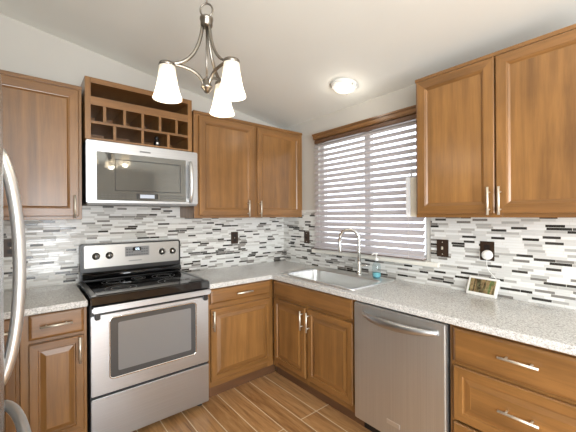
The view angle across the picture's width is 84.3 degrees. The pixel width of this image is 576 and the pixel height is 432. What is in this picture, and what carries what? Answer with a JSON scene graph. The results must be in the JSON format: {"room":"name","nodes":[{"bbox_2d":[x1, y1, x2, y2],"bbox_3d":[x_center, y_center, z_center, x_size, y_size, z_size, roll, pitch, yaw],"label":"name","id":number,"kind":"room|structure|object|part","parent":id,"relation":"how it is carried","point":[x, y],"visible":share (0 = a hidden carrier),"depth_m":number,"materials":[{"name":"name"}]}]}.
{"room":"kitchen","nodes":[
{"label":"kitchen","id":0,"kind":"room"},
{"bbox_2d":[0,14,280,342],"bbox_3d":[-1.334,-0.019,2.697,3.200,2.915,0.120,0,0,-39],"label":"wall","id":1,"kind":"structure","parent":0,"point":[25,49],"depth_m":2.34,"materials":[{"name":"paint"}]},
{"bbox_2d":[4,239,11,256],"bbox_3d":[-1.882,0.219,2.150,0.082,0.122,0.010,0,0,-39],"label":"wall outlet","id":2,"kind":"object","parent":1,"relation":"attached to","point":[7,242],"visible":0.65,"depth_m":2.14,"materials":[{"name":"brown metal"}]},
{"bbox_2d":[0,69,81,219],"bbox_3d":[-1.735,-0.418,2.036,0.666,0.894,0.370,0,0,-39],"label":"upper cabinet","id":3,"kind":"object","parent":1,"relation":"attached to","point":[42,121],"visible":0.93,"depth_m":2.01,"materials":[{"name":"brown wood"}]},
{"bbox_3d":[-1.405,-0.059,2.089,0.012,0.150,0.036,0,0,-39],"label":"handle","id":4,"kind":"part","parent":3,"relation":"part of","materials":[{"name":"beige"}]},
{"bbox_2d":[80,76,191,151],"bbox_3d":[-1.187,-0.721,2.486,0.736,0.417,0.373,0,0,-39],"label":"upper cabinet","id":5,"kind":"object","parent":1,"relation":"attached to","point":[114,112],"visible":0.82,"depth_m":2.38,"materials":[{"name":"brown wood"}]},
{"bbox_3d":[-1.300,-0.710,2.623,0.668,0.367,0.018,0,0,-39],"label":"panel","id":6,"kind":"part","parent":5,"relation":"part of","materials":[{"name":"brown wood"}]},
{"bbox_3d":[-1.181,-0.631,2.480,0.668,0.017,0.354,0,0,-39],"label":"shelf","id":7,"kind":"part","parent":5,"relation":"part of","materials":[{"name":"brown wood"}]},
{"bbox_3d":[-1.182,-0.775,2.480,0.668,0.056,0.354,0,0,-39],"label":"shelf","id":8,"kind":"part","parent":5,"relation":"part of","materials":[{"name":"brown wood"}]},
{"bbox_2d":[82,139,197,206],"bbox_3d":[-1.145,-0.290,2.471,0.772,0.433,0.451,0,0,-39],"label":"microwave","id":9,"kind":"object","parent":5,"relation":"attached to","point":[113,174],"visible":0.97,"depth_m":2.30,"materials":[{"name":"grey metal"}]},
{"bbox_3d":[-0.777,-0.267,2.526,0.033,0.336,0.069,0,0,-32],"label":"handle","id":10,"kind":"part","parent":9,"relation":"part of","materials":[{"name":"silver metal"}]},
{"bbox_2d":[153,136,159,145],"bbox_3d":[-1.014,-0.567,2.439,0.045,0.078,0.046,0,0,-39],"label":"ornament","id":11,"kind":"object","parent":5,"relation":"in","point":[156,142],"visible":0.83,"depth_m":2.42,"materials":[{"name":"black ceramic"}]},
{"bbox_2d":[3,206,283,290],"bbox_3d":[-1.217,0.230,2.709,2.992,0.655,0.008,0,0,-39],"label":"backsplash","id":12,"kind":"structure","parent":1,"relation":"attached to","point":[52,246],"depth_m":2.68,"materials":[{"name":"tile"}]},
{"bbox_2d":[231,232,237,243],"bbox_3d":[-0.553,0.228,3.245,0.082,0.122,0.010,0,0,-39],"label":"wall outlet","id":13,"kind":"object","parent":1,"relation":"attached to","point":[234,235],"visible":1,"depth_m":3.24,"materials":[{"name":"brown metal"}]},
{"bbox_2d":[180,110,301,217],"bbox_3d":[-0.406,-0.429,3.131,1.214,0.900,0.370,0,0,-39],"label":"upper cabinet","id":14,"kind":"object","parent":1,"relation":"attached to","point":[245,169],"visible":0.98,"depth_m":2.95,"materials":[{"name":"brown wood"}]},
{"bbox_3d":[-0.544,-0.420,2.837,0.545,0.838,0.020,0,0,-39],"label":"door","id":15,"kind":"part","parent":14,"relation":"part of","materials":[{"name":"brown wood"}]},
{"bbox_3d":[-0.087,-0.422,3.213,0.557,0.838,0.020,0,0,-39],"label":"door","id":16,"kind":"part","parent":14,"relation":"part of","materials":[{"name":"brown wood"}]},
{"bbox_2d":[87,343,371,431],"bbox_3d":[0.559,1.477,0.427,3.420,0.100,6.020,0,0,-39],"label":"floor","id":17,"kind":"structure","parent":0,"point":[271,402],"depth_m":2.29,"materials":[{"name":"brown wood"}]},
{"bbox_2d":[4,319,19,431],"bbox_3d":[-1.861,0.995,1.740,0.600,0.893,0.656,0,0,-39],"label":"base cabinet","id":18,"kind":"object","parent":17,"relation":"on","point":[12,387],"visible":0.2,"depth_m":1.69,"materials":[{"name":"brown wood"}]},
{"bbox_3d":[-1.678,0.621,1.527,0.558,0.139,0.020,0,0,-39],"label":"drawer","id":19,"kind":"part","parent":18,"relation":"part of","materials":[{"name":"brown wood"}]},
{"bbox_3d":[-1.676,0.994,1.527,0.558,0.563,0.020,0,0,-39],"label":"door","id":20,"kind":"part","parent":18,"relation":"part of","materials":[{"name":"brown wood"}]},
{"bbox_2d":[4,283,87,319],"bbox_3d":[-1.782,0.527,1.824,0.992,0.038,0.636,0,0,-39],"label":"countertop","id":21,"kind":"structure","parent":18,"relation":"on","point":[40,300],"depth_m":1.91,"materials":[{"name":"grey stone"}]},
{"bbox_2d":[0,73,30,431],"bbox_3d":[-0.860,0.540,0.403,0.848,1.790,0.820,0,0,-39],"label":"refrigerator","id":22,"kind":"object","parent":17,"relation":"on","point":[7,174],"visible":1,"depth_m":0.92,"materials":[{"name":"grey metal"}]},
{"bbox_3d":[-0.607,0.084,0.614,0.066,0.850,0.820,0,0,-39],"label":"door","id":23,"kind":"part","parent":22,"relation":"part of","materials":[{"name":"metal"}]},
{"bbox_3d":[-0.601,0.946,0.614,0.066,0.855,0.820,0,0,-39],"label":"freezer drawer","id":24,"kind":"part","parent":22,"relation":"part of","materials":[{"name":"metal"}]},
{"bbox_3d":[-0.815,0.148,0.928,0.076,0.683,0.034,0,0,-39],"label":"handle","id":25,"kind":"part","parent":22,"relation":"part of","materials":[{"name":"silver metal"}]},
{"bbox_3d":[-0.563,0.551,0.648,0.078,0.032,0.776,0,0,-39],"label":"handle","id":26,"kind":"part","parent":22,"relation":"part of","materials":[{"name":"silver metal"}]},
{"bbox_2d":[20,307,86,431],"bbox_3d":[-1.509,0.993,2.030,0.308,0.893,0.656,0,0,-39],"label":"base cabinet","id":27,"kind":"object","parent":17,"relation":"on","point":[53,345],"visible":0.7,"depth_m":1.81,"materials":[{"name":"brown wood"}]},
{"bbox_3d":[-1.324,0.619,1.819,0.256,0.139,0.020,0,0,-39],"label":"drawer","id":28,"kind":"part","parent":27,"relation":"part of","materials":[{"name":"brown wood"}]},
{"bbox_3d":[-1.310,0.616,1.794,0.150,0.012,0.036,0,0,-39],"label":"handle","id":29,"kind":"part","parent":27,"relation":"part of","materials":[{"name":"beige"}]},
{"bbox_3d":[-1.322,0.992,1.819,0.256,0.563,0.020,0,0,-39],"label":"door","id":30,"kind":"part","parent":27,"relation":"part of","materials":[{"name":"brown wood"}]},
{"bbox_3d":[-1.225,0.787,1.863,0.012,0.150,0.036,0,0,-39],"label":"handle","id":31,"kind":"part","parent":27,"relation":"part of","materials":[{"name":"beige"}]},
{"bbox_2d":[78,239,210,431],"bbox_3d":[-1.071,0.826,2.362,0.764,1.222,0.655,0,0,-39],"label":"range","id":32,"kind":"object","parent":17,"relation":"on","point":[148,352],"visible":1,"depth_m":2.16,"materials":[{"name":"grey metal"}]},
{"bbox_3d":[-1.351,0.490,2.130,0.028,0.007,0.550,0,0,-39],"label":"trim","id":33,"kind":"part","parent":32,"relation":"part of","materials":[{"name":"grey metal"}]},
{"bbox_3d":[-1.435,0.308,2.373,0.054,0.054,0.044,0,0,-39],"label":"knob","id":34,"kind":"part","parent":32,"relation":"part of","materials":[{"name":"silver metal"}]},
{"bbox_3d":[-1.366,0.307,2.429,0.054,0.054,0.044,0,0,-39],"label":"knob","id":35,"kind":"part","parent":32,"relation":"part of","materials":[{"name":"silver metal"}]},
{"bbox_3d":[-1.234,0.453,2.557,0.724,0.056,0.056,0,0,-39],"label":"vent rail","id":36,"kind":"part","parent":32,"relation":"part of","materials":[{"name":"black glass"}]},
{"bbox_3d":[-1.239,0.309,2.569,0.704,0.169,0.009,0,0,-39],"label":"control panel","id":37,"kind":"part","parent":32,"relation":"part of","materials":[{"name":"silver metal"}]},
{"bbox_3d":[-1.225,0.287,2.572,0.182,0.076,0.005,0,0,-39],"label":"display panel","id":38,"kind":"part","parent":32,"relation":"part of","materials":[{"name":"grey plastic"}]},
{"bbox_2d":[78,271,208,306],"bbox_3d":[-1.084,0.516,2.376,0.764,0.060,0.620,0,0,-39],"label":"cooktop","id":39,"kind":"object","parent":32,"relation":"in","point":[104,291],"depth_m":2.23,"materials":[{"name":"black glass"}]},
{"bbox_3d":[-0.903,0.854,2.159,0.756,0.488,0.027,0,0,-39],"label":"oven door","id":40,"kind":"part","parent":32,"relation":"part of","materials":[{"name":"metal"}]},
{"bbox_3d":[-0.900,1.254,2.159,0.756,0.282,0.027,0,0,-39],"label":"warming drawer","id":41,"kind":"part","parent":32,"relation":"part of","materials":[{"name":"metal"}]},
{"bbox_3d":[-0.882,0.588,2.131,0.756,0.082,0.056,0,0,-39],"label":"handle","id":42,"kind":"part","parent":32,"relation":"part of","materials":[{"name":"metal"}]},
{"bbox_3d":[-0.893,0.824,2.147,0.568,0.388,0.005,0,0,-39],"label":"window trim","id":43,"kind":"part","parent":32,"relation":"part of","materials":[{"name":"silver metal"}]},
{"bbox_3d":[-1.061,0.305,2.681,0.054,0.054,0.044,0,0,-39],"label":"knob","id":44,"kind":"part","parent":32,"relation":"part of","materials":[{"name":"silver metal"}]},
{"bbox_3d":[-0.993,0.305,2.736,0.054,0.054,0.044,0,0,-39],"label":"knob","id":45,"kind":"part","parent":32,"relation":"part of","materials":[{"name":"silver metal"}]},
{"bbox_3d":[-0.792,0.486,2.591,0.028,0.007,0.550,0,0,-39],"label":"trim","id":46,"kind":"part","parent":32,"relation":"part of","materials":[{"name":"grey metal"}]},
{"bbox_2d":[207,279,274,397],"bbox_3d":[-0.518,0.996,2.846,0.690,0.875,0.656,0,0,-39],"label":"base cabinet","id":47,"kind":"object","parent":17,"relation":"on","point":[240,317],"visible":0.63,"depth_m":2.58,"materials":[{"name":"brown wood"}]},
{"bbox_3d":[-0.566,0.801,2.406,0.012,0.150,0.036,0,0,-39],"label":"handle","id":48,"kind":"part","parent":47,"relation":"part of","materials":[{"name":"silver metal"}]},
{"bbox_3d":[-0.380,0.620,2.596,0.562,0.112,0.020,0,0,-39],"label":"drawer","id":49,"kind":"part","parent":47,"relation":"part of","materials":[{"name":"brown wood"}]},
{"bbox_3d":[-0.378,0.992,2.596,0.562,0.551,0.020,0,0,-39],"label":"door","id":50,"kind":"part","parent":47,"relation":"part of","materials":[{"name":"brown wood"}]},
{"bbox_3d":[-0.357,0.621,2.579,0.150,0.012,0.036,0,0,-39],"label":"handle","id":51,"kind":"part","parent":47,"relation":"part of","materials":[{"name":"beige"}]},
{"bbox_2d":[273,279,363,425],"bbox_3d":[0.346,0.991,2.648,0.656,0.875,0.980,0,0,-39],"label":"base cabinet","id":52,"kind":"object","parent":17,"relation":"on","point":[314,330],"visible":0.48,"depth_m":2.37,"materials":[{"name":"brown wood"}]},
{"bbox_3d":[0.004,0.992,2.619,0.020,0.547,0.402,0,0,-39],"label":"door","id":53,"kind":"part","parent":52,"relation":"part of","materials":[{"name":"brown wood"}]},
{"bbox_3d":[0.094,0.815,2.465,0.036,0.150,0.012,0,0,-39],"label":"handle","id":54,"kind":"part","parent":52,"relation":"part of","materials":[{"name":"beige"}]},
{"bbox_3d":[0.140,0.812,2.409,0.036,0.150,0.012,0,0,-39],"label":"handle","id":55,"kind":"part","parent":52,"relation":"part of","materials":[{"name":"beige"}]},
{"bbox_3d":[0.288,0.990,2.274,0.020,0.547,0.436,0,0,-39],"label":"door","id":56,"kind":"part","parent":52,"relation":"part of","materials":[{"name":"brown wood"}]},
{"bbox_2d":[354,301,450,431],"bbox_3d":[0.828,0.991,2.024,0.699,0.868,0.594,0,0,-39],"label":"dishwasher","id":57,"kind":"object","parent":17,"relation":"on","point":[403,371],"visible":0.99,"depth_m":1.81,"materials":[{"name":"silver metal"}]},
{"bbox_3d":[0.707,1.369,1.921,0.020,0.114,0.594,0,0,-39],"label":"kick plate","id":58,"kind":"part","parent":57,"relation":"part of","materials":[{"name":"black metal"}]},
{"bbox_3d":[0.598,0.625,1.814,0.080,0.053,0.486,0,0,-39],"label":"handle","id":59,"kind":"part","parent":57,"relation":"part of","materials":[{"name":"metal"}]},
{"bbox_2d":[450,324,575,431],"bbox_3d":[1.231,0.985,1.574,0.656,0.875,0.600,0,0,-39],"label":"base cabinet","id":60,"kind":"object","parent":17,"relation":"on","point":[499,384],"visible":0.74,"depth_m":1.42,"materials":[{"name":"brown wood"}]},
{"bbox_2d":[187,260,575,355],"bbox_3d":[0.343,0.532,2.211,1.217,0.038,2.741,0,0,-39],"label":"countertop","id":61,"kind":"structure","parent":60,"relation":"on","point":[550,327],"depth_m":1.81,"materials":[{"name":"grey stone"}]},
{"bbox_2d":[281,267,394,289],"bbox_3d":[0.378,0.607,2.641,0.535,0.204,0.830,0,0,-39],"label":"sink","id":62,"kind":"object","parent":61,"relation":"in","point":[347,280],"visible":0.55,"depth_m":2.76,"materials":[{"name":"white ceramic"}]},
{"bbox_2d":[371,253,380,277],"bbox_3d":[0.710,0.403,2.578,0.073,0.197,0.068,0,0,-39],"label":"soap bottle","id":63,"kind":"object","parent":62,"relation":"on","point":[374,274],"visible":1,"depth_m":2.56,"materials":[{"name":"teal plastic"}]},
{"bbox_2d":[338,228,367,274],"bbox_3d":[0.554,0.306,2.731,0.260,0.396,0.068,0,0,27],"label":"faucet","id":64,"kind":"object","parent":61,"relation":"on","point":[359,272],"visible":1,"depth_m":2.71,"materials":[{"name":"silver metal"}]},
{"bbox_3d":[0.523,0.251,2.741,0.192,0.286,0.028,0,0,20],"label":"spout","id":65,"kind":"part","parent":64,"relation":"part of","materials":[{"name":"silver metal"}]},
{"bbox_2d":[466,275,499,298],"bbox_3d":[1.232,0.453,2.022,0.058,0.112,0.184,0,0,-33],"label":"digital photo frame","id":66,"kind":"object","parent":61,"relation":"on","point":[481,286],"visible":1,"depth_m":2.01,"materials":[{"name":"white plastic"}]},
{"bbox_3d":[1.014,1.160,1.394,0.020,0.248,0.556,0,0,-39],"label":"drawer","id":67,"kind":"part","parent":60,"relation":"part of","materials":[{"name":"brown wood"}]},
{"bbox_3d":[1.012,0.887,1.394,0.020,0.270,0.556,0,0,-39],"label":"drawer","id":68,"kind":"part","parent":60,"relation":"part of","materials":[{"name":"brown wood"}]},
{"bbox_3d":[1.011,0.647,1.394,0.020,0.170,0.556,0,0,-39],"label":"drawer","id":69,"kind":"part","parent":60,"relation":"part of","materials":[{"name":"brown wood"}]},
{"bbox_3d":[0.992,0.876,1.375,0.036,0.012,0.150,0,0,-39],"label":"handle","id":70,"kind":"part","parent":60,"relation":"part of","materials":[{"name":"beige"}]},
{"bbox_3d":[0.991,0.636,1.375,0.036,0.012,0.150,0,0,-39],"label":"handle","id":71,"kind":"part","parent":60,"relation":"part of","materials":[{"name":"silver metal"}]},
{"bbox_2d":[0,0,575,128],"bbox_3d":[0.542,-1.290,0.427,3.420,0.627,6.020,0,0,-39],"label":"ceiling","id":72,"kind":"structure","parent":0,"point":[290,53],"depth_m":2.06,"materials":[{"name":"paint"}]},
{"bbox_2d":[152,0,245,117],"bbox_3d":[-0.370,-0.887,1.415,0.405,0.755,0.359,0,0,-39],"label":"chandelier","id":73,"kind":"object","parent":72,"relation":"hanging from","point":[228,89],"visible":1,"depth_m":1.41,"materials":[{"name":"white glass"}]},
{"bbox_3d":[-0.530,-0.583,1.389,0.122,0.148,0.122,0,0,-39],"label":"lamp shade","id":74,"kind":"part","parent":73,"relation":"part of","materials":[{"name":"white glass"}]},
{"bbox_2d":[159,60,175,66],"bbox_3d":[-0.530,-0.604,1.389,0.072,0.138,0.072,0,0,-39],"label":"socket","id":75,"kind":"object","parent":73,"relation":"attached to","point":[162,63],"depth_m":1.36,"materials":[{"name":"silver metal"}]},
{"bbox_3d":[-0.456,-0.726,1.416,0.161,0.273,0.012,0,0,-20],"label":"arm","id":76,"kind":"part","parent":73,"relation":"part of","materials":[{"name":"silver metal"}]},
{"bbox_3d":[-0.373,-0.743,1.446,0.008,0.250,0.008,0,0,28],"label":"rod","id":77,"kind":"part","parent":73,"relation":"part of","materials":[{"name":"silver metal"}]},
{"bbox_3d":[-0.354,-0.726,1.525,0.014,0.273,0.148,0,0,14],"label":"arm","id":78,"kind":"part","parent":73,"relation":"part of","materials":[{"name":"silver metal"}]},
{"bbox_3d":[-0.305,-0.727,1.402,0.057,0.272,0.140,0,0,-39],"label":"arm","id":79,"kind":"part","parent":73,"relation":"part of","materials":[{"name":"silver metal"}]},
{"bbox_3d":[-0.335,-0.584,1.597,0.122,0.148,0.122,0,0,-39],"label":"lamp shade","id":80,"kind":"part","parent":73,"relation":"part of","materials":[{"name":"white glass"}]},
{"bbox_2d":[223,56,239,63],"bbox_3d":[-0.245,-0.605,1.364,0.072,0.138,0.072,0,0,-39],"label":"socket","id":81,"kind":"object","parent":73,"relation":"attached to","point":[227,60],"depth_m":1.33,"materials":[{"name":"silver metal"}]},
{"bbox_3d":[-0.245,-0.584,1.364,0.122,0.148,0.122,0,0,-39],"label":"lamp shade","id":82,"kind":"part","parent":73,"relation":"part of","materials":[{"name":"white glass"}]},
{"bbox_2d":[331,78,357,94],"bbox_3d":[0.442,-1.030,2.546,0.213,0.078,0.213,0,0,-9],"label":"ceiling light","id":83,"kind":"object","parent":72,"relation":"attached to","point":[341,85],"visible":1,"depth_m":2.49,"materials":[{"name":"white glass"}]},
{"bbox_2d":[285,84,430,261],"bbox_3d":[1.793,0.208,1.515,0.120,2.422,5.920,0,0,-39],"label":"wall","id":84,"kind":"structure","parent":0,"point":[405,97],"depth_m":3.06,"materials":[{"name":"paint"}]},
{"bbox_2d":[304,232,309,243],"bbox_3d":[0.186,0.233,3.346,0.016,0.122,0.082,0,0,-39],"label":"light switch","id":85,"kind":"object","parent":84,"relation":"attached to","point":[306,234],"visible":1,"depth_m":3.34,"materials":[{"name":"brown metal"}]},
{"bbox_2d":[312,105,415,139],"bbox_3d":[0.656,-0.788,2.734,0.066,0.056,1.262,0,0,-39],"label":"window valance","id":86,"kind":"object","parent":84,"relation":"attached to","point":[410,110],"visible":0.55,"depth_m":2.68,"materials":[{"name":"brown wood"}]},
{"bbox_2d":[322,120,426,258],"bbox_3d":[0.718,-0.209,2.840,0.050,1.090,1.130,0,0,-39],"label":"window","id":87,"kind":"structure","parent":84,"relation":"in","point":[370,136],"depth_m":2.83,"materials":[{"name":"white plastic"}]},
{"bbox_2d":[314,114,425,260],"bbox_3d":[0.626,-0.212,2.770,0.065,1.088,1.142,0,0,-39],"label":"window blind","id":88,"kind":"object","parent":87,"relation":"attached to","point":[387,252],"visible":0.76,"depth_m":2.70,"materials":[{"name":"white wood"}]},
{"bbox_3d":[0.324,-0.187,3.147,0.053,1.030,0.008,0,0,-39],"label":"ladder cord","id":89,"kind":"part","parent":88,"relation":"part of","materials":[{"name":"white fabric"}]},
{"bbox_3d":[0.616,-0.189,2.792,0.053,1.030,0.008,0,0,-39],"label":"ladder cord","id":90,"kind":"part","parent":88,"relation":"part of","materials":[{"name":"white fabric"}]},
{"bbox_3d":[0.634,0.322,2.774,0.045,0.021,1.142,0,0,-39],"label":"rail","id":91,"kind":"part","parent":88,"relation":"part of","materials":[{"name":"grey"}]},
{"bbox_3d":[0.925,-0.191,2.417,0.053,1.030,0.008,0,0,-39],"label":"ladder cord","id":92,"kind":"part","parent":88,"relation":"part of","materials":[{"name":"white fabric"}]},
{"bbox_2d":[312,249,439,267],"bbox_3d":[0.679,0.357,2.786,0.085,0.033,1.300,0,0,-39],"label":"windowsill","id":93,"kind":"structure","parent":84,"relation":"attached to","point":[364,256],"depth_m":2.59,"materials":[{"name":"paint"}]},
{"bbox_2d":[283,210,575,309],"bbox_3d":[0.813,0.230,2.604,0.008,0.581,2.752,0,0,-39],"label":"backsplash","id":94,"kind":"structure","parent":84,"relation":"attached to","point":[535,261],"depth_m":2.00,"materials":[{"name":"tile"}]},
{"bbox_2d":[437,239,448,256],"bbox_3d":[1.087,0.232,2.252,0.016,0.122,0.082,0,0,-39],"label":"light switch","id":95,"kind":"object","parent":84,"relation":"attached to","point":[442,245],"visible":1,"depth_m":2.25,"materials":[{"name":"brown metal"}]},
{"bbox_2d":[480,241,494,260],"bbox_3d":[1.269,0.228,2.036,0.010,0.122,0.082,0,0,-39],"label":"wall outlet","id":96,"kind":"object","parent":84,"relation":"attached to","point":[484,245],"visible":0.56,"depth_m":2.03,"materials":[{"name":"brown metal"}]},
{"bbox_2d":[481,250,495,278],"bbox_3d":[1.267,0.315,2.008,0.030,0.190,0.087,0,0,-39],"label":"power adapter","id":97,"kind":"object","parent":84,"relation":"attached to","point":[487,254],"visible":0.99,"depth_m":2.01,"materials":[{"name":"white plastic"}]},
{"bbox_2d":[415,24,575,217],"bbox_3d":[1.229,-0.436,1.790,0.370,0.894,0.946,0,0,-39],"label":"upper cabinet","id":98,"kind":"object","parent":84,"relation":"attached to","point":[496,131],"visible":1,"depth_m":1.68,"materials":[{"name":"brown wood"}]},
{"bbox_2d":[406,177,416,216],"bbox_3d":[0.904,-0.128,2.221,0.100,0.278,0.134,0,0,-39],"label":"box","id":99,"kind":"object","parent":98,"relation":"attached to","point":[411,186],"visible":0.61,"depth_m":2.22,"materials":[{"name":"beige plastic"}]},
{"bbox_3d":[0.971,-0.432,1.885,0.020,0.844,0.437,0,0,-39],"label":"door","id":100,"kind":"part","parent":98,"relation":"part of","materials":[{"name":"brown wood"}]},
{"bbox_3d":[1.076,-0.078,1.716,0.036,0.150,0.012,0,0,-39],"label":"handle","id":101,"kind":"part","parent":98,"relation":"part of","materials":[{"name":"beige"}]},
{"bbox_3d":[1.109,-0.079,1.676,0.036,0.150,0.012,0,0,-39],"label":"handle","id":102,"kind":"part","parent":98,"relation":"part of","materials":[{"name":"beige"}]},
{"bbox_3d":[1.264,-0.433,1.529,0.020,0.844,0.469,0,0,-39],"label":"door","id":103,"kind":"part","parent":98,"relation":"part of","materials":[{"name":"brown wood"}]}
]}

